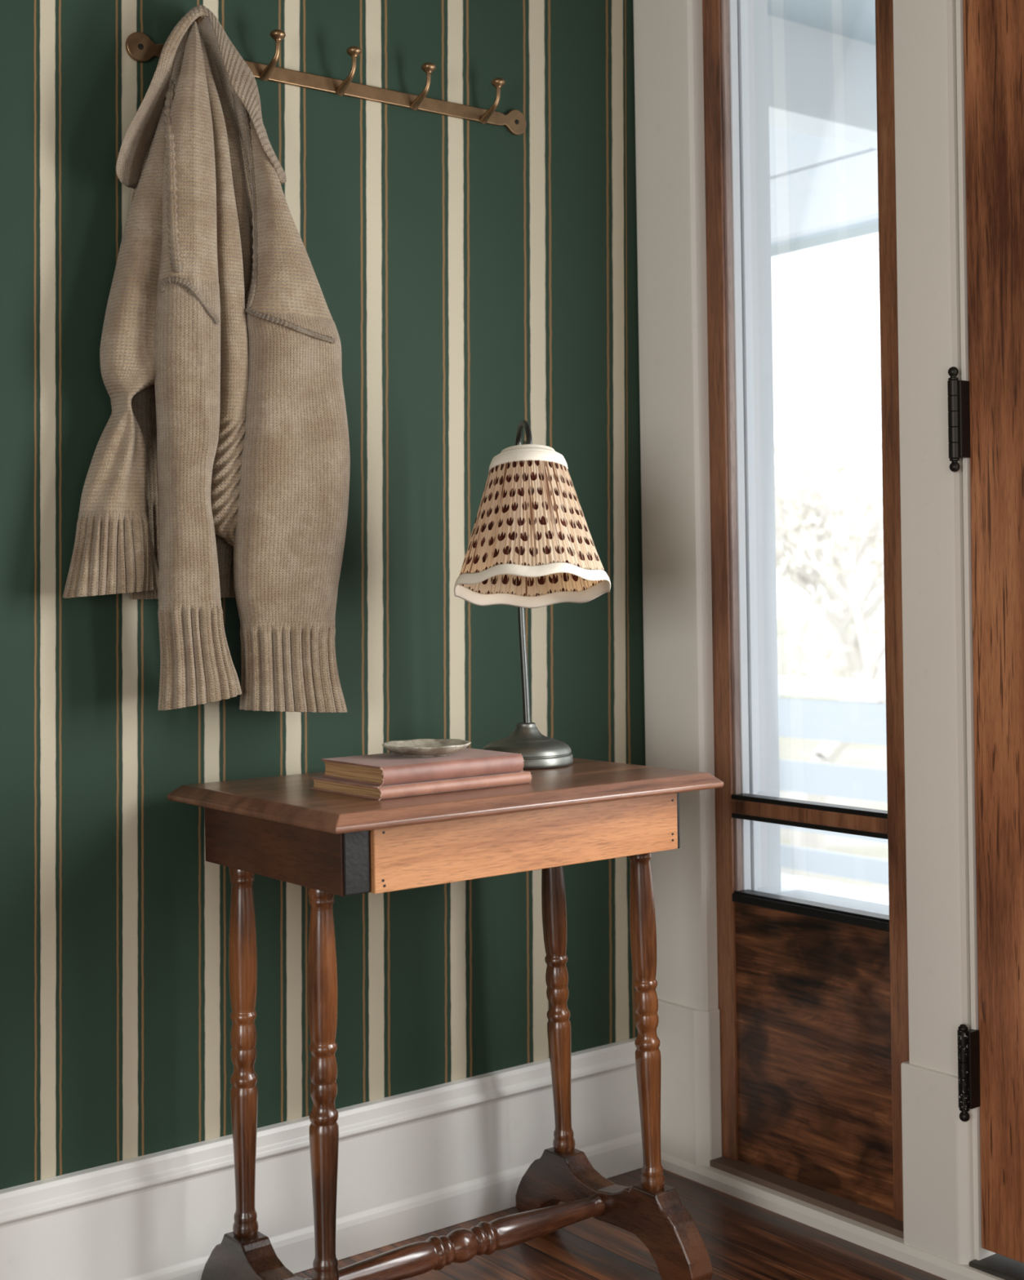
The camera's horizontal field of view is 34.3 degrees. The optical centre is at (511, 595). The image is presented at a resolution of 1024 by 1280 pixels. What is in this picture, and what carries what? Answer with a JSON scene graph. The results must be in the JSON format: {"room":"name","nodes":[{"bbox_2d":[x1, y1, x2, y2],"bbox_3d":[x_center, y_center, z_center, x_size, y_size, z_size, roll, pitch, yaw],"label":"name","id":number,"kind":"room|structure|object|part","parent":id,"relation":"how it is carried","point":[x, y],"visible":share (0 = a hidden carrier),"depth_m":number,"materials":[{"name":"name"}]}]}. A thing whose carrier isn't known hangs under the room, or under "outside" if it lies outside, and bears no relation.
{"room":"entryway","nodes":[
{"label":"entryway","id":0,"kind":"room"},
{"bbox_2d":[0,0,645,1189],"bbox_3d":[-1.454,-0.235,1.790,4.223,2.600,0.100,-1,0,-38],"label":"wall","id":1,"kind":"structure","parent":0,"point":[477,281],"depth_m":2.65,"materials":[{"name":"paper"}]},
{"bbox_2d":[0,1037,643,1279],"bbox_3d":[-1.444,0.950,1.709,4.296,0.230,0.027,-1,0,-38],"label":"baseboard","id":2,"kind":"structure","parent":1,"relation":"attached to","point":[417,1162],"depth_m":2.62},
{"bbox_2d":[124,15,526,135],"bbox_3d":[-0.253,-0.823,2.620,0.738,0.073,0.061,-1,0,-38],"label":"hook rail","id":3,"kind":"object","parent":1,"relation":"attached to","point":[140,47],"visible":0.8,"depth_m":2.65,"materials":[{"name":"gold metal"}]},
{"bbox_3d":[-0.463,-0.847,2.434,0.024,0.016,0.024,-1,0,-38],"label":"knob","id":4,"kind":"part","parent":3,"relation":"part of","materials":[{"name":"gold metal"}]},
{"bbox_2d":[62,4,350,712],"bbox_3d":[-0.441,-0.341,2.414,0.434,1.043,0.141,-1,0,-35],"label":"sweater","id":5,"kind":"object","parent":3,"relation":"hanging from","point":[220,467],"visible":1,"depth_m":2.40,"materials":[{"name":"beige fabric"}]},
{"bbox_3d":[-0.531,-0.454,2.362,0.182,0.675,0.080,-1,0,-38],"label":"panel","id":6,"kind":"part","parent":5,"relation":"part of","materials":[{"name":"beige fabric"}]},
{"bbox_3d":[-0.466,-0.634,2.366,0.066,0.393,0.090,-1,0,38],"label":"shoulder panel","id":7,"kind":"part","parent":5,"relation":"part of","materials":[{"name":"beige fabric"}]},
{"bbox_3d":[-0.447,-0.430,2.474,0.318,0.865,0.036,-1,0,-38],"label":"panel","id":8,"kind":"part","parent":5,"relation":"part of","materials":[{"name":"beige fabric"}]},
{"bbox_3d":[-0.335,-0.573,2.470,0.147,0.343,0.090,-1,0,-38],"label":"shoulder panel","id":9,"kind":"part","parent":5,"relation":"part of","materials":[{"name":"beige fabric"}]},
{"bbox_3d":[-0.355,-0.849,2.518,0.024,0.016,0.024,-1,0,-38],"label":"knob","id":10,"kind":"part","parent":3,"relation":"part of","materials":[{"name":"gold metal"}]},
{"bbox_3d":[-0.247,-0.852,2.601,0.024,0.016,0.024,-1,0,-38],"label":"knob","id":11,"kind":"part","parent":3,"relation":"part of","materials":[{"name":"gold metal"}]},
{"bbox_3d":[-0.135,-0.854,2.687,0.024,0.016,0.024,-1,0,-38],"label":"knob","id":12,"kind":"part","parent":3,"relation":"part of","materials":[{"name":"gold metal"}]},
{"bbox_3d":[-0.023,-0.856,2.774,0.024,0.016,0.024,-1,0,-38],"label":"knob","id":13,"kind":"part","parent":3,"relation":"part of","materials":[{"name":"gold metal"}]},
{"bbox_2d":[293,1168,946,1279],"bbox_3d":[-0.056,1.081,0.016,4.420,0.060,4.600,-1,0,-38],"label":"floor","id":14,"kind":"structure","parent":0,"point":[743,1240],"depth_m":2.61,"materials":[{"name":"brown wood"}]},
{"bbox_2d":[167,757,723,1279],"bbox_3d":[-0.088,0.654,2.441,0.672,0.771,0.466,-1,0,-38],"label":"side table","id":15,"kind":"object","parent":14,"relation":"on","point":[329,844],"visible":1,"depth_m":2.36,"materials":[{"name":"brown wood"}]},
{"bbox_3d":[-0.384,0.651,2.379,0.042,0.531,0.040,-1,0,-38],"label":"leg","id":16,"kind":"part","parent":15,"relation":"part of","materials":[{"name":"brown wood"}]},
{"bbox_3d":[-0.316,0.340,2.281,0.042,0.090,0.375,-1,0,-38],"label":"panel","id":17,"kind":"part","parent":15,"relation":"part of","materials":[{"name":"brown wood"}]},
{"bbox_3d":[-0.250,0.649,2.207,0.041,0.531,0.040,-1,0,-38],"label":"leg","id":18,"kind":"part","parent":15,"relation":"part of","materials":[{"name":"brown wood"}]},
{"bbox_2d":[310,771,531,799],"bbox_3d":[-0.127,0.261,2.348,0.263,0.018,0.183,-1,0,-38],"label":"book","id":19,"kind":"object","parent":15,"relation":"on","point":[322,784],"visible":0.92,"depth_m":2.27,"materials":[{"name":"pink fabric"}]},
{"bbox_2d":[320,747,524,786],"bbox_3d":[-0.125,0.240,2.347,0.242,0.027,0.160,-1,0,-38],"label":"book","id":20,"kind":"object","parent":19,"relation":"on","point":[388,768],"visible":0.98,"depth_m":2.29,"materials":[{"name":"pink fabric"}]},
{"bbox_2d":[382,738,471,757],"bbox_3d":[-0.121,0.218,2.369,0.128,0.017,0.127,-1,0,-38],"label":"dish","id":21,"kind":"object","parent":20,"relation":"on","point":[416,748],"visible":1,"depth_m":2.34,"materials":[{"name":"silver metal"}]},
{"bbox_3d":[0.029,0.336,2.309,0.534,0.089,0.018,-1,0,-38],"label":"drawer","id":22,"kind":"part","parent":15,"relation":"part of","materials":[{"name":"brown wood"}]},
{"bbox_2d":[453,420,610,769],"bbox_3d":[0.035,-0.002,2.510,0.232,0.535,0.333,-1,0,5],"label":"table lamp","id":23,"kind":"object","parent":15,"relation":"on","point":[531,545],"visible":0.99,"depth_m":2.43,"materials":[{"name":"grey metal"}]},
{"bbox_3d":[0.025,-0.030,2.545,0.018,0.479,0.139,-1,0,-8],"label":"stem","id":24,"kind":"part","parent":23,"relation":"part of","materials":[{"name":"grey metal"}]},
{"bbox_3d":[0.024,-0.206,2.497,0.110,0.038,0.110,-1,0,-38],"label":"collar trim","id":25,"kind":"part","parent":23,"relation":"part of","materials":[{"name":"white fabric"}]},
{"bbox_3d":[0.025,-0.195,2.495,0.118,0.041,0.117,-1,0,-38],"label":"trim","id":26,"kind":"part","parent":23,"relation":"part of","materials":[{"name":"white fabric"}]},
{"bbox_3d":[0.029,-0.096,2.458,0.231,0.225,0.229,-1,0,-38],"label":"lamp shade","id":27,"kind":"part","parent":23,"relation":"part of","materials":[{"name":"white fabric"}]},
{"bbox_3d":[0.030,-0.014,2.458,0.233,0.068,0.231,-1,0,-38],"label":"trim","id":28,"kind":"part","parent":23,"relation":"part of","materials":[{"name":"white fabric"}]},
{"bbox_3d":[0.074,0.641,2.709,0.054,0.532,0.040,-1,0,-38],"label":"leg","id":29,"kind":"part","parent":15,"relation":"part of","materials":[{"name":"brown wood"}]},
{"bbox_3d":[0.205,0.640,2.532,0.053,0.532,0.040,-1,0,-38],"label":"leg","id":30,"kind":"part","parent":15,"relation":"part of","materials":[{"name":"brown wood"}]},
{"bbox_2d":[968,1253,1023,1279],"bbox_3d":[0.997,1.006,2.143,0.092,0.034,0.918,-1,0,-38],"label":"threshold","id":31,"kind":"object","parent":14,"relation":"on","point":[996,1264],"depth_m":2.46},
{"bbox_2d":[770,217,878,257],"bbox_3d":[1.726,-1.283,5.137,0.145,0.012,7.500,-1,0,-38],"label":"beam","id":32,"kind":"structure","parent":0,"point":[866,228],"depth_m":5.90,"materials":[{"name":"paint"}]},
{"bbox_3d":[0.578,0.908,2.832,0.129,0.638,0.480,-1,0,-38],"label":"wall","id":33,"kind":"structure","parent":0,"visible":0},
{"bbox_2d":[702,0,974,1264],"bbox_3d":[0.559,-0.275,2.760,0.202,2.596,0.584,-1,0,-38],"label":"door frame","id":34,"kind":"structure","parent":33,"relation":"in","point":[812,987],"depth_m":2.62,"materials":[{"name":"brown wood"}]},
{"bbox_3d":[0.507,0.522,2.783,0.030,0.012,0.347,-1,0,-38],"label":"rail","id":35,"kind":"part","parent":34,"relation":"part of","materials":[{"name":"brown wood"}]},
{"bbox_3d":[0.510,0.762,2.783,0.024,0.456,0.347,-1,0,-38],"label":"panel","id":36,"kind":"part","parent":34,"relation":"part of","materials":[{"name":"brown wood"}]},
{"bbox_3d":[0.598,0.558,2.804,0.113,0.057,0.408,-1,0,-38],"label":"sill","id":37,"kind":"part","parent":34,"relation":"part of","materials":[{"name":"white paint"}]},
{"bbox_3d":[0.706,-0.274,2.571,0.050,2.600,0.097,-1,0,-38],"label":"wall pier","id":38,"kind":"object","parent":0,"visible":0},
{"bbox_2d":[955,0,995,1260],"bbox_3d":[0.692,-0.284,2.490,0.048,2.580,0.008,-1,0,-38],"label":"trim","id":39,"kind":"structure","parent":38,"relation":"attached to","point":[980,1253],"depth_m":2.48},
{"bbox_2d":[946,0,1023,1262],"bbox_3d":[0.949,-0.302,2.133,0.073,2.548,0.905,-1,0,-38],"label":"door","id":40,"kind":"structure","parent":39,"relation":"attached to","point":[993,29],"depth_m":2.44,"materials":[{"name":"brown wood"}]},
{"bbox_3d":[0.663,-0.262,2.470,0.030,0.157,0.022,-1,0,-38],"label":"door hinge","id":41,"kind":"part","parent":40,"relation":"part of","materials":[{"name":"black metal"}]},
{"bbox_3d":[0.679,0.710,2.474,0.030,0.145,0.022,-1,0,-38],"label":"door hinge","id":42,"kind":"part","parent":40,"relation":"part of","materials":[{"name":"black metal"}]},
{"bbox_3d":[0.278,-0.270,3.052,0.063,2.600,0.219,-1,0,-38],"label":"wall","id":43,"kind":"structure","parent":0,"visible":0},
{"bbox_2d":[633,0,718,1010],"bbox_3d":[0.288,-0.410,2.981,0.035,2.320,0.146,-1,0,-38],"label":"trim","id":44,"kind":"structure","parent":43,"relation":"attached to","point":[668,34],"depth_m":2.95,"materials":[{"name":"white paint"}]},
{"bbox_2d":[656,998,721,1165],"bbox_3d":[0.311,0.880,2.977,0.043,0.300,0.140,-1,0,-38],"label":"trim","id":45,"kind":"structure","parent":43,"relation":"attached to","point":[691,1122],"depth_m":2.94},
{"bbox_2d":[737,0,781,893],"bbox_3d":[0.415,-0.222,2.985,0.068,2.900,0.092,-1,0,-38],"label":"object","id":46,"kind":"structure","parent":43,"relation":"attached to","point":[752,15],"depth_m":2.95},
{"bbox_3d":[1.684,0.716,1.287,0.100,0.600,1.280,-1,0,-38],"label":"wall","id":47,"kind":"structure","parent":0,"visible":0},
{"bbox_2d":[660,1151,1004,1279],"bbox_3d":[1.634,1.003,1.258,0.044,0.028,4.500,-1,0,-38],"label":"door threshold","id":48,"kind":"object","parent":47,"relation":"attached to","point":[886,1244],"depth_m":2.69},
{"label":"outside","id":49,"kind":"structure","parent":0,"visible":0},
{"bbox_2d":[776,615,888,891],"bbox_3d":[21.981,1.183,26.121,57.400,0.150,90.000,-1,0,-38],"label":"ground","id":50,"kind":"structure","parent":49,"point":[856,754],"depth_m":15.30,"materials":[{"name":"white snow"}]},
{"bbox_2d":[773,413,884,679],"bbox_3d":[3.115,-0.191,16.427,2.932,3.346,3.990,-1,0,-13],"label":"bare tree","id":51,"kind":"object","parent":50,"relation":"on","point":[804,498],"visible":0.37,"depth_m":16.02,"materials":[{"name":"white plant"}]},
{"bbox_2d":[773,442,884,700],"bbox_3d":[3.579,-0.262,21.677,3.237,3.508,3.107,-1,0,-38],"label":"bare tree","id":52,"kind":"object","parent":50,"relation":"on","point":[803,629],"visible":0.14,"depth_m":21.52,"materials":[{"name":"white plant"}]},
{"bbox_3d":[3.618,0.415,21.749,1.176,2.050,1.236,-1,0,-38],"label":"stem","id":53,"kind":"part","parent":52,"relation":"part of","materials":[{"name":"beige wood"}]},
{"bbox_2d":[774,382,884,850],"bbox_3d":[2.379,0.106,10.088,2.433,2.817,3.270,-1,0,-38],"label":"bare tree","id":54,"kind":"object","parent":50,"relation":"on","point":[827,752],"visible":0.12,"depth_m":10.20,"materials":[{"name":"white plant"}]},
{"bbox_2d":[775,454,884,678],"bbox_3d":[5.199,-0.419,26.470,4.996,3.725,4.986,-1,0,-38],"label":"bare tree","id":55,"kind":"object","parent":50,"relation":"on","point":[802,664],"visible":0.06,"depth_m":26.47,"materials":[{"name":"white plant"}]},
{"bbox_3d":[5.327,0.304,26.548,1.900,2.175,1.997,-1,0,-38],"label":"stem","id":56,"kind":"part","parent":55,"relation":"part of","materials":[{"name":"white plant"}]},
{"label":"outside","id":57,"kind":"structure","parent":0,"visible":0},
{"bbox_2d":[766,0,875,44],"bbox_3d":[0.862,-1.802,4.474,2.385,0.070,7.500,-1,0,-38],"label":"ceiling","id":58,"kind":"structure","parent":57,"point":[851,19],"depth_m":5.06,"materials":[{"name":"paint"}]},
{"bbox_2d":[767,14,876,149],"bbox_3d":[0.432,-1.622,4.872,2.185,0.280,0.140,-1,0,-38],"label":"beam","id":59,"kind":"structure","parent":58,"relation":"attached to","point":[822,83],"depth_m":5.21,"materials":[{"name":"paint"}]},
{"bbox_2d":[769,149,878,243],"bbox_3d":[1.724,-1.537,5.137,0.140,0.495,7.500,-1,0,-38],"label":"beam","id":60,"kind":"structure","parent":58,"relation":"attached to","point":[873,216],"depth_m":5.84,"materials":[{"name":"paint"}]},
{"bbox_2d":[768,124,875,178],"bbox_3d":[1.659,-1.654,5.088,0.020,0.258,7.500,-1,0,-38],"label":"header board","id":61,"kind":"object","parent":60,"relation":"attached to","point":[790,151],"depth_m":5.89,"materials":[{"name":"paint"}]},
{"bbox_2d":[769,149,878,240],"bbox_3d":[1.665,-1.408,5.091,0.015,0.217,7.500,-1,0,-38],"label":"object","id":62,"kind":"object","parent":60,"relation":"attached to","point":[845,190],"depth_m":5.82,"materials":[{"name":"paint"}]},
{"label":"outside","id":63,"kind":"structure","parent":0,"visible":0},
{"bbox_2d":[780,873,888,905],"bbox_3d":[0.911,1.138,4.489,2.385,0.150,7.500,-1,0,-38],"label":"floor","id":64,"kind":"structure","parent":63,"point":[788,882],"depth_m":5.96,"materials":[{"name":"white"}]},
{"bbox_2d":[777,675,888,884],"bbox_3d":[1.697,0.667,5.099,0.100,0.760,7.500,-1,0,-38],"label":"porch railing","id":65,"kind":"object","parent":64,"relation":"on","point":[861,722],"visible":0.02,"depth_m":5.80,"materials":[{"name":"paint"}]},
{"bbox_3d":[1.699,0.317,5.104,0.080,0.060,7.500,-1,0,-38],"label":"rail","id":66,"kind":"part","parent":65,"relation":"part of","materials":[{"name":"white paint"}]}
]}

